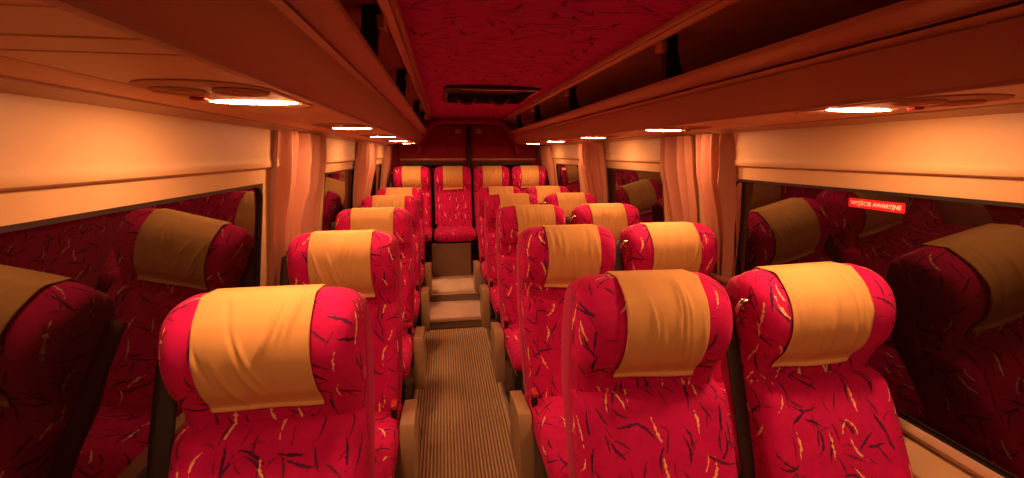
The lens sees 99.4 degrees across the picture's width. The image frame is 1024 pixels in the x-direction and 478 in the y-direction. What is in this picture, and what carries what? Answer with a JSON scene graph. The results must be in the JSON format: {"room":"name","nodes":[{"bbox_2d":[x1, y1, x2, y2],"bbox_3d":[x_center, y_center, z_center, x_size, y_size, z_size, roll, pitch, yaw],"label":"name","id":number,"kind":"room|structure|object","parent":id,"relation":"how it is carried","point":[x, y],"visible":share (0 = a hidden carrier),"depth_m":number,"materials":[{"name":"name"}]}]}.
{"room":"vehicle interior","nodes":[
{"label":"vehicle interior","id":0,"kind":"room"},
{"bbox_2d":[0,159,382,286],"bbox_3d":[-1.094,0.192,2.339,0.241,1.560,6.300,-2,11,-9],"label":"window frame","id":1,"kind":"structure","parent":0,"point":[24,205],"depth_m":0.90,"materials":[{"name":"beige plastic"}]},
{"bbox_2d":[0,184,262,477],"bbox_3d":[-0.771,0.353,0.488,0.111,0.672,2.350,-2,11,-9],"label":"window","id":2,"kind":"structure","parent":1,"relation":"in","point":[86,298],"depth_m":0.87,"materials":[{"name":"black glass"}]},
{"bbox_2d":[0,92,384,190],"bbox_3d":[-0.987,-0.454,2.229,0.029,0.138,6.300,-2,11,-9],"label":"window blind","id":3,"kind":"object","parent":1,"relation":"attached to","point":[44,142],"depth_m":0.82,"materials":[{"name":"beige fabric"}]},
{"bbox_2d":[0,75,394,145],"bbox_3d":[-0.957,-0.533,2.218,0.053,0.024,6.300,-2,11,-9],"label":"trim","id":4,"kind":"structure","parent":1,"relation":"attached to","point":[11,85],"depth_m":0.81,"materials":[{"name":"beige plastic"}]},
{"bbox_2d":[0,0,426,143],"bbox_3d":[-0.707,-0.638,1.962,0.479,0.294,5.765,-2,11,-9],"label":"luggage rack","id":5,"kind":"object","parent":1,"relation":"attached to","point":[101,46],"visible":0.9,"depth_m":0.56,"materials":[{"name":"plastic"}]},
{"bbox_2d":[129,79,313,108],"bbox_3d":[-0.491,-0.252,0.785,0.188,0.008,0.390,-2,11,-9],"label":"lamp","id":6,"kind":"object","parent":5,"relation":"attached to","point":[214,92],"visible":1,"depth_m":0.70,"materials":[{"name":"plastic"}]},
{"bbox_2d":[148,86,211,95],"bbox_3d":[-0.519,-0.231,0.681,0.080,0.004,0.080,-2,11,-9],"label":"air vent","id":7,"kind":"object","parent":6,"relation":"attached to","point":[172,90],"depth_m":0.67,"materials":[{"name":"plastic"}]},
{"bbox_2d":[189,96,208,100],"bbox_3d":[-0.554,-0.248,0.769,0.024,0.007,0.020,-2,11,-9],"label":"switch","id":8,"kind":"object","parent":6,"relation":"attached to","point":[194,98],"depth_m":0.76,"materials":[{"name":"red plastic"}]},
{"bbox_2d":[211,88,269,96],"bbox_3d":[-0.432,-0.234,0.695,0.080,0.004,0.080,-2,11,-9],"label":"air vent","id":9,"kind":"object","parent":6,"relation":"attached to","point":[242,92],"depth_m":0.68,"materials":[{"name":"plastic"}]},
{"bbox_2d":[312,123,375,129],"bbox_3d":[-0.631,-0.424,1.662,0.188,0.008,0.390,-2,11,-9],"label":"lamp","id":10,"kind":"object","parent":5,"relation":"attached to","point":[334,126],"visible":1,"depth_m":1.56,"materials":[{"name":"plastic"}]},
{"bbox_2d":[316,125,339,127],"bbox_3d":[-0.659,-0.404,1.559,0.080,0.004,0.080,-2,11,-9],"label":"air vent","id":11,"kind":"object","parent":10,"relation":"attached to","point":[326,126],"depth_m":1.55,"materials":[{"name":"plastic"}]},
{"bbox_2d":[342,125,364,127],"bbox_3d":[-0.572,-0.406,1.572,0.080,0.004,0.080,-2,11,-9],"label":"air vent","id":12,"kind":"object","parent":10,"relation":"attached to","point":[347,126],"depth_m":1.55,"materials":[{"name":"plastic"}]},
{"bbox_2d":[360,135,396,137],"bbox_3d":[-0.771,-0.597,2.540,0.188,0.008,0.390,-2,11,-9],"label":"lamp","id":13,"kind":"object","parent":5,"relation":"attached to","point":[367,136],"visible":0.98,"depth_m":2.44,"materials":[{"name":"plastic"}]},
{"bbox_2d":[383,140,407,141],"bbox_3d":[-0.911,-0.770,3.417,0.188,0.008,0.390,-2,11,-9],"label":"lamp","id":14,"kind":"object","parent":5,"relation":"attached to","point":[383,140],"visible":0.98,"depth_m":3.31,"materials":[{"name":"plastic"}]},
{"bbox_2d":[270,130,311,285],"bbox_3d":[-0.935,-0.012,1.811,0.186,0.845,0.335,-2,11,-9],"label":"curtain","id":15,"kind":"object","parent":1,"relation":"hanging from","point":[290,181],"visible":0.61,"depth_m":1.73,"materials":[{"name":"fabric"}]},
{"bbox_2d":[301,134,326,233],"bbox_3d":[-0.989,-0.078,2.147,0.166,0.845,0.324,-2,11,-9],"label":"curtain","id":16,"kind":"object","parent":1,"relation":"hanging from","point":[311,214],"visible":0.37,"depth_m":2.09,"materials":[{"name":"fabric"}]},
{"bbox_2d":[322,168,353,230],"bbox_3d":[-1.151,-0.116,2.873,0.111,0.672,0.870,-2,11,-9],"label":"window","id":17,"kind":"structure","parent":1,"relation":"in","point":[338,185],"depth_m":2.75,"materials":[{"name":"black glass"}]},
{"bbox_2d":[283,0,430,120],"bbox_3d":[-0.770,-0.711,2.213,0.565,0.300,6.300,-2,11,-9],"label":"trim","id":18,"kind":"structure","parent":1,"relation":"attached to","point":[389,57],"depth_m":1.69,"materials":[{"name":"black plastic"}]},
{"bbox_2d":[353,141,376,207],"bbox_3d":[-1.196,-0.341,3.481,0.203,0.845,0.653,-2,11,-9],"label":"curtain","id":19,"kind":"object","parent":1,"relation":"hanging from","point":[366,155],"visible":0.55,"depth_m":3.38,"materials":[{"name":"fabric"}]},
{"bbox_2d":[371,164,381,195],"bbox_3d":[-1.393,-0.415,4.395,0.111,0.672,0.610,-2,11,-9],"label":"window","id":20,"kind":"structure","parent":1,"relation":"in","point":[377,175],"depth_m":4.44,"materials":[{"name":"black glass"}]},
{"bbox_2d":[381,146,392,188],"bbox_3d":[-1.433,-0.630,4.950,0.173,0.845,0.440,-2,11,-9],"label":"curtain","id":21,"kind":"object","parent":1,"relation":"hanging from","point":[387,160],"visible":0.51,"depth_m":4.76,"materials":[{"name":"fabric"}]},
{"bbox_2d":[422,251,484,286],"bbox_3d":[-0.482,0.349,5.142,2.120,0.170,1.105,-2,11,-9],"label":"floor","id":22,"kind":"structure","parent":0,"point":[475,255],"depth_m":5.22,"materials":[{"name":"plastic"}]},
{"bbox_2d":[389,166,432,262],"bbox_3d":[-1.104,-0.218,4.703,0.475,1.113,0.791,-2,11,-9],"label":"passenger seat","id":23,"kind":"object","parent":22,"relation":"on","point":[419,177],"visible":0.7,"depth_m":4.82,"materials":[{"name":"fabric"}]},
{"bbox_2d":[424,227,432,241],"bbox_3d":[-1.065,-0.042,4.609,0.436,0.134,0.530,-2,11,-9],"label":"seat cushion","id":24,"kind":"object","parent":23,"relation":"on","point":[428,230],"depth_m":4.42,"materials":[{"name":"fabric"}]},
{"bbox_2d":[434,166,476,272],"bbox_3d":[-0.633,-0.232,4.775,0.436,1.112,0.791,-2,11,-9],"label":"passenger seat","id":25,"kind":"object","parent":22,"relation":"on","point":[452,184],"visible":0.98,"depth_m":4.87,"materials":[{"name":"fabric"}]},
{"bbox_2d":[434,226,476,241],"bbox_3d":[-0.613,-0.056,4.679,0.436,0.134,0.530,-2,11,-9],"label":"seat cushion","id":26,"kind":"object","parent":25,"relation":"on","point":[442,233],"depth_m":4.45,"materials":[{"name":"fabric"}]},
{"bbox_2d":[465,124,472,252],"bbox_3d":[-0.528,-0.618,5.421,0.090,1.620,0.090,-2,11,-9],"label":"post","id":27,"kind":"object","parent":22,"relation":"on","point":[468,126],"visible":0.53,"depth_m":5.30,"materials":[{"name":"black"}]},
{"bbox_2d":[473,166,509,238],"bbox_3d":[-0.193,-0.246,4.843,0.436,1.113,0.791,-2,11,-9],"label":"passenger seat","id":28,"kind":"object","parent":22,"relation":"on","point":[483,176],"visible":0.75,"depth_m":4.96,"materials":[{"name":"fabric"}]},
{"bbox_2d":[510,166,549,192],"bbox_3d":[0.260,-0.259,4.912,0.475,1.112,0.791,-2,11,-9],"label":"passenger seat","id":29,"kind":"object","parent":22,"relation":"on","point":[521,177],"visible":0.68,"depth_m":5.03,"materials":[{"name":"fabric"}]},
{"bbox_2d":[388,120,539,252],"bbox_3d":[-0.570,-0.589,5.534,2.300,1.860,0.030,-2,11,-9],"label":"wall","id":30,"kind":"structure","parent":0,"point":[395,151],"depth_m":5.32,"materials":[{"name":"fabric"}]},
{"bbox_2d":[398,125,466,251],"bbox_3d":[-0.963,-0.607,5.416,0.830,1.580,0.066,-2,11,-9],"label":"door","id":31,"kind":"structure","parent":30,"relation":"in","point":[445,145],"depth_m":5.32,"materials":[{"name":"fabric"}]},
{"bbox_2d":[416,119,519,153],"bbox_3d":[-0.518,-1.235,5.234,1.263,0.416,0.064,-2,11,-9],"label":"trim","id":32,"kind":"structure","parent":30,"relation":"attached to","point":[433,123],"depth_m":5.17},
{"bbox_2d":[471,125,535,250],"bbox_3d":[-0.113,-0.632,5.547,0.830,1.580,0.066,-2,11,-9],"label":"door","id":33,"kind":"structure","parent":30,"relation":"in","point":[490,145],"depth_m":5.43,"materials":[{"name":"fabric"}]},
{"bbox_2d":[394,308,543,477],"bbox_3d":[-0.083,0.945,2.659,2.320,0.040,6.320,-2,11,-9],"label":"floor","id":34,"kind":"structure","parent":0,"point":[539,467],"depth_m":2.68,"materials":[{"name":"plastic"}]},
{"bbox_2d":[146,284,374,477],"bbox_3d":[-0.506,0.720,0.815,0.529,1.113,0.791,-2,11,-9],"label":"passenger seat","id":35,"kind":"object","parent":34,"relation":"on","point":[266,381],"visible":1,"depth_m":0.95,"materials":[{"name":"fabric"}]},
{"bbox_2d":[280,230,418,477],"bbox_3d":[-0.626,0.571,1.571,0.529,1.113,0.791,-2,11,-9],"label":"passenger seat","id":36,"kind":"object","parent":34,"relation":"on","point":[366,262],"visible":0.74,"depth_m":1.68,"materials":[{"name":"fabric"}]},
{"bbox_2d":[374,402,402,477],"bbox_3d":[-0.614,0.748,1.474,0.436,0.134,0.530,-2,11,-9],"label":"seat cushion","id":37,"kind":"object","parent":36,"relation":"on","point":[388,438],"depth_m":1.52,"materials":[{"name":"fabric"}]},
{"bbox_2d":[330,207,425,404],"bbox_3d":[-0.747,0.422,2.328,0.529,1.113,0.791,-2,11,-9],"label":"passenger seat","id":38,"kind":"object","parent":34,"relation":"on","point":[395,221],"visible":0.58,"depth_m":2.44,"materials":[{"name":"fabric"}]},
{"bbox_2d":[402,327,414,380],"bbox_3d":[-0.734,0.599,2.230,0.436,0.134,0.530,-2,11,-9],"label":"seat cushion","id":39,"kind":"object","parent":38,"relation":"on","point":[408,334],"depth_m":2.22,"materials":[{"name":"fabric"}]},
{"bbox_2d":[357,195,429,366],"bbox_3d":[-0.867,0.274,3.084,0.529,1.112,0.791,-2,11,-9],"label":"passenger seat","id":40,"kind":"object","parent":34,"relation":"on","point":[409,203],"visible":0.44,"depth_m":3.20,"materials":[{"name":"fabric"}]},
{"bbox_2d":[414,287,420,318],"bbox_3d":[-0.855,0.450,2.986,0.436,0.134,0.530,-2,11,-9],"label":"seat cushion","id":41,"kind":"object","parent":40,"relation":"on","point":[417,290],"depth_m":2.95,"materials":[{"name":"fabric"}]},
{"bbox_2d":[376,187,431,322],"bbox_3d":[-0.988,0.125,3.840,0.529,1.112,0.791,-2,11,-9],"label":"passenger seat","id":42,"kind":"object","parent":34,"relation":"on","point":[426,268],"visible":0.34,"depth_m":3.96,"materials":[{"name":"fabric"}]},
{"bbox_2d":[420,262,424,283],"bbox_3d":[-0.975,0.302,3.742,0.436,0.134,0.530,-2,11,-9],"label":"seat cushion","id":43,"kind":"object","parent":42,"relation":"on","point":[422,263],"depth_m":3.69,"materials":[{"name":"fabric"}]},
{"bbox_2d":[413,385,416,398],"bbox_3d":[-0.410,1.138,1.535,0.022,0.014,4.168,-2,11,-9],"label":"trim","id":44,"kind":"structure","parent":34,"relation":"on","point":[415,390],"depth_m":2.59,"materials":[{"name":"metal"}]},
{"bbox_2d":[429,242,482,328],"bbox_3d":[-0.548,0.389,4.046,0.520,0.513,1.054,-2,11,-9],"label":"steps","id":45,"kind":"structure","parent":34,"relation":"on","point":[454,303],"depth_m":4.04,"materials":[{"name":"carpet"}]},
{"bbox_2d":[416,327,517,477],"bbox_3d":[-0.150,1.134,1.561,0.500,0.011,4.140,-2,11,-9],"label":"carpet","id":46,"kind":"object","parent":34,"relation":"on","point":[464,428],"visible":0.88,"depth_m":2.41,"materials":[{"name":"beige carpet"}]},
{"bbox_2d":[473,186,520,318],"bbox_3d":[-0.104,0.098,3.975,0.490,1.113,0.791,-2,11,-9],"label":"passenger seat","id":47,"kind":"object","parent":34,"relation":"on","point":[479,267],"visible":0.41,"depth_m":4.07,"materials":[{"name":"fabric"}]},
{"bbox_2d":[479,260,487,280],"bbox_3d":[-0.057,0.274,3.883,0.436,0.134,0.530,-2,11,-9],"label":"seat cushion","id":48,"kind":"object","parent":47,"relation":"on","point":[482,263],"depth_m":3.83,"materials":[{"name":"fabric"}]},
{"bbox_2d":[486,328,509,425],"bbox_3d":[0.110,1.122,1.614,0.030,0.014,4.168,-2,11,-9],"label":"trim","id":49,"kind":"structure","parent":34,"relation":"on","point":[502,386],"depth_m":2.57,"materials":[{"name":"metal"}]},
{"bbox_2d":[480,193,537,359],"bbox_3d":[0.017,0.247,3.219,0.490,1.112,0.791,-2,11,-9],"label":"passenger seat","id":50,"kind":"object","parent":34,"relation":"on","point":[495,202],"visible":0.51,"depth_m":3.31,"materials":[{"name":"fabric"}]},
{"bbox_2d":[488,284,499,314],"bbox_3d":[0.063,0.423,3.127,0.436,0.134,0.530,-2,11,-9],"label":"seat cushion","id":51,"kind":"object","parent":50,"relation":"on","point":[493,295],"depth_m":3.04,"materials":[{"name":"fabric"}]},
{"bbox_2d":[490,204,565,392],"bbox_3d":[0.137,0.396,2.463,0.490,1.113,0.791,-2,11,-9],"label":"passenger seat","id":52,"kind":"object","parent":34,"relation":"on","point":[511,221],"visible":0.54,"depth_m":2.56,"materials":[{"name":"fabric"}]},
{"bbox_2d":[501,322,521,371],"bbox_3d":[0.184,0.571,2.371,0.436,0.134,0.530,-2,11,-9],"label":"seat cushion","id":53,"kind":"object","parent":52,"relation":"on","point":[510,334],"depth_m":2.31,"materials":[{"name":"fabric"}]},
{"bbox_2d":[526,186,568,204],"bbox_3d":[0.376,0.084,4.049,0.475,1.113,0.791,-2,11,-9],"label":"passenger seat","id":54,"kind":"object","parent":34,"relation":"on","point":[540,192],"visible":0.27,"depth_m":4.17,"materials":[{"name":"fabric"}]},
{"bbox_2d":[510,224,615,477],"bbox_3d":[0.258,0.544,1.707,0.490,1.113,0.791,-2,11,-9],"label":"passenger seat","id":55,"kind":"object","parent":34,"relation":"on","point":[550,258],"visible":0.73,"depth_m":1.80,"materials":[{"name":"fabric"}]},
{"bbox_2d":[524,391,568,477],"bbox_3d":[0.304,0.720,1.615,0.436,0.134,0.530,-2,11,-9],"label":"seat cushion","id":56,"kind":"object","parent":55,"relation":"on","point":[546,417],"depth_m":1.57,"materials":[{"name":"fabric"}]},
{"bbox_2d":[539,193,596,216],"bbox_3d":[0.496,0.232,3.293,0.475,1.113,0.791,-2,11,-9],"label":"passenger seat","id":57,"kind":"object","parent":34,"relation":"on","point":[567,202],"visible":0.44,"depth_m":3.41,"materials":[{"name":"fabric"}]},
{"bbox_2d":[566,203,639,270],"bbox_3d":[0.617,0.381,2.537,0.475,1.113,0.791,-2,11,-9],"label":"passenger seat","id":58,"kind":"object","parent":34,"relation":"on","point":[615,217],"visible":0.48,"depth_m":2.65,"materials":[{"name":"fabric"}]},
{"bbox_2d":[561,269,737,477],"bbox_3d":[0.367,0.694,0.949,0.511,1.123,0.792,-1,11,-9],"label":"passenger seat","id":59,"kind":"object","parent":34,"relation":"on","point":[641,350],"visible":1,"depth_m":1.08,"materials":[{"name":"fabric"}]},
{"bbox_2d":[614,222,740,477],"bbox_3d":[0.737,0.530,1.781,0.475,1.113,0.791,-2,11,-9],"label":"passenger seat","id":60,"kind":"object","parent":34,"relation":"on","point":[691,247],"visible":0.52,"depth_m":1.89,"materials":[{"name":"fabric"}]},
{"bbox_2d":[716,382,740,474],"bbox_3d":[0.777,0.706,1.687,0.436,0.134,0.530,-2,11,-9],"label":"seat back","id":61,"kind":"object","parent":60,"relation":"on","point":[721,384],"depth_m":1.58,"materials":[{"name":"fabric"}]},
{"bbox_2d":[720,261,913,477],"bbox_3d":[0.872,0.679,1.026,0.517,1.131,0.794,-3,11,-8],"label":"passenger seat","id":62,"kind":"object","parent":34,"relation":"on","point":[805,400],"visible":0.99,"depth_m":1.15,"materials":[{"name":"fabric"}]},
{"bbox_2d":[398,0,702,119],"bbox_3d":[-0.081,-0.870,2.292,0.842,0.032,6.300,-2,11,-9],"label":"ceiling","id":63,"kind":"structure","parent":0,"point":[543,44],"depth_m":1.56,"materials":[{"name":"fabric"}]},
{"bbox_2d":[375,0,430,116],"bbox_3d":[-0.442,-0.759,1.859,0.054,0.032,5.530,-2,11,-9],"label":"trim","id":64,"kind":"structure","parent":63,"relation":"attached to","point":[396,27],"depth_m":1.50,"materials":[{"name":"plastic"}]},
{"bbox_2d":[444,85,540,106],"bbox_3d":[-0.174,-1.032,3.080,0.605,0.104,0.820,-2,11,-9],"label":"roof hatch","id":65,"kind":"object","parent":63,"relation":"attached to","point":[498,95],"visible":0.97,"depth_m":3.34,"materials":[{"name":"black plastic"}]},
{"bbox_2d":[507,0,739,117],"bbox_3d":[0.398,-0.784,1.988,0.054,0.032,5.530,-2,11,-9],"label":"trim","id":66,"kind":"structure","parent":63,"relation":"attached to","point":[703,9],"depth_m":1.51,"materials":[{"name":"plastic"}]},
{"bbox_2d":[539,158,1023,275],"bbox_3d":[0.931,0.131,2.650,0.241,1.560,6.300,-2,11,-9],"label":"window frame","id":67,"kind":"structure","parent":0,"point":[993,189],"depth_m":1.24,"materials":[{"name":"beige plastic"}]},
{"bbox_2d":[539,146,555,185],"bbox_3d":[0.434,-0.674,5.178,0.185,0.845,0.564,-2,11,-9],"label":"curtain","id":68,"kind":"object","parent":67,"relation":"hanging from","point":[547,161],"visible":0.48,"depth_m":4.96,"materials":[{"name":"fabric"}]},
{"bbox_2d":[556,163,580,192],"bbox_3d":[0.599,-0.432,4.482,0.111,0.672,0.810,-2,11,-9],"label":"window","id":69,"kind":"structure","parent":67,"relation":"in","point":[569,178],"depth_m":4.40,"materials":[{"name":"black glass"}]},
{"bbox_2d":[577,142,607,203],"bbox_3d":[0.684,-0.363,3.596,0.195,0.845,0.620,-2,11,-9],"label":"curtain","id":70,"kind":"object","parent":67,"relation":"hanging from","point":[593,167],"visible":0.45,"depth_m":3.47,"materials":[{"name":"fabric"}]},
{"bbox_2d":[607,168,664,222],"bbox_3d":[0.831,-0.146,3.028,0.111,0.672,0.990,-2,11,-9],"label":"window","id":71,"kind":"structure","parent":67,"relation":"in","point":[643,190],"depth_m":2.83,"materials":[{"name":"black glass"}]},
{"bbox_2d":[660,135,697,222],"bbox_3d":[0.894,-0.105,2.283,0.187,0.845,0.290,-2,11,-9],"label":"curtain","id":72,"kind":"object","parent":67,"relation":"hanging from","point":[677,154],"visible":0.55,"depth_m":2.23,"materials":[{"name":"fabric"}]},
{"bbox_2d":[696,132,741,288],"bbox_3d":[0.941,-0.047,1.987,0.198,0.845,0.280,-2,11,-9],"label":"curtain","id":73,"kind":"object","parent":67,"relation":"hanging from","point":[717,177],"visible":0.7,"depth_m":1.92,"materials":[{"name":"fabric"}]},
{"bbox_2d":[501,0,1023,144],"bbox_3d":[0.627,-0.679,2.166,0.479,0.294,5.765,-2,11,-9],"label":"luggage rack","id":74,"kind":"object","parent":67,"relation":"attached to","point":[983,53],"visible":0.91,"depth_m":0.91,"materials":[{"name":"plastic"}]},
{"bbox_2d":[544,140,571,141],"bbox_3d":[0.385,-0.799,3.566,0.188,0.008,0.390,-2,11,-9],"label":"lamp","id":75,"kind":"object","parent":74,"relation":"attached to","point":[555,140],"visible":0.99,"depth_m":3.44,"materials":[{"name":"plastic"}]},
{"bbox_2d":[578,136,618,138],"bbox_3d":[0.525,-0.626,2.689,0.188,0.008,0.390,-2,11,-9],"label":"lamp","id":76,"kind":"object","parent":74,"relation":"attached to","point":[586,137],"visible":0.98,"depth_m":2.59,"materials":[{"name":"plastic"}]},
{"bbox_2d":[637,126,711,131],"bbox_3d":[0.665,-0.454,1.812,0.188,0.008,0.390,-2,11,-9],"label":"lamp","id":77,"kind":"object","parent":74,"relation":"attached to","point":[678,128],"visible":1,"depth_m":1.73,"materials":[{"name":"plastic"}]},
{"bbox_2d":[663,128,684,129],"bbox_3d":[0.637,-0.433,1.708,0.080,0.004,0.080,-2,11,-9],"label":"light","id":78,"kind":"object","parent":77,"relation":"attached to","point":[663,128],"depth_m":1.70,"materials":[{"name":"plastic"}]},
{"bbox_2d":[684,128,705,129],"bbox_3d":[0.724,-0.436,1.721,0.080,0.004,0.080,-2,11,-9],"label":"air vent","id":79,"kind":"object","parent":77,"relation":"attached to","point":[685,128],"depth_m":1.71,"materials":[{"name":"plastic"}]},
{"bbox_2d":[796,94,1014,114],"bbox_3d":[0.805,-0.281,0.934,0.188,0.008,0.390,-2,11,-9],"label":"lamp","id":80,"kind":"object","parent":74,"relation":"attached to","point":[919,103],"visible":1,"depth_m":0.86,"materials":[{"name":"plastic"}]},
{"bbox_2d":[907,107,923,110],"bbox_3d":[0.871,-0.281,0.938,0.024,0.007,0.020,-2,11,-9],"label":"switch","id":81,"kind":"object","parent":80,"relation":"attached to","point":[908,108],"depth_m":0.93,"materials":[{"name":"red plastic"}]},
{"bbox_2d":[891,99,946,105],"bbox_3d":[0.777,-0.261,0.831,0.080,0.004,0.080,-2,11,-9],"label":"air vent","id":82,"kind":"object","parent":80,"relation":"attached to","point":[900,102],"depth_m":0.82,"materials":[{"name":"plastic"}]},
{"bbox_2d":[929,100,986,106],"bbox_3d":[0.864,-0.263,0.844,0.080,0.004,0.080,-2,11,-9],"label":"air vent","id":83,"kind":"object","parent":80,"relation":"attached to","point":[949,102],"depth_m":0.83,"materials":[{"name":"plastic"}]},
{"bbox_2d":[535,102,1023,146],"bbox_3d":[0.794,-0.586,2.487,0.053,0.024,6.300,-2,11,-9],"label":"trim","id":84,"kind":"structure","parent":67,"relation":"attached to","point":[1013,107],"depth_m":1.22,"materials":[{"name":"beige plastic"}]},
{"bbox_2d":[537,112,1023,178],"bbox_3d":[0.824,-0.508,2.507,0.029,0.138,6.300,-2,11,-9],"label":"window blind","id":85,"kind":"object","parent":67,"relation":"attached to","point":[985,146],"depth_m":1.19,"materials":[{"name":"beige fabric"}]},
{"bbox_2d":[734,179,1023,477],"bbox_3d":[1.186,0.293,0.796,0.111,0.672,2.365,-2,11,-9],"label":"window","id":86,"kind":"structure","parent":67,"relation":"in","point":[951,362],"depth_m":1.15,"materials":[{"name":"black glass"}]},
{"bbox_2d":[849,198,905,213],"bbox_3d":[1.060,-0.099,1.269,0.006,0.028,0.170,-2,11,-9],"label":"exit sign","id":87,"kind":"object","parent":86,"relation":"attached to","point":[853,202],"visible":1,"depth_m":1.26,"materials":[{"name":"red plastic"}]},
{"bbox_2d":[902,432,977,477],"bbox_3d":[1.010,0.622,2.166,0.154,0.444,5.150,-2,11,-9],"label":"trim","id":88,"kind":"structure","parent":67,"relation":"attached to","point":[925,462],"depth_m":1.18,"materials":[{"name":"beige plastic"}]},
{"bbox_2d":[898,416,1003,477],"bbox_3d":[0.926,0.274,2.677,0.025,0.034,6.300,-2,11,-9],"label":"trim","id":89,"kind":"structure","parent":67,"relation":"attached to","point":[965,462],"depth_m":1.16,"materials":[{"name":"beige plastic"}]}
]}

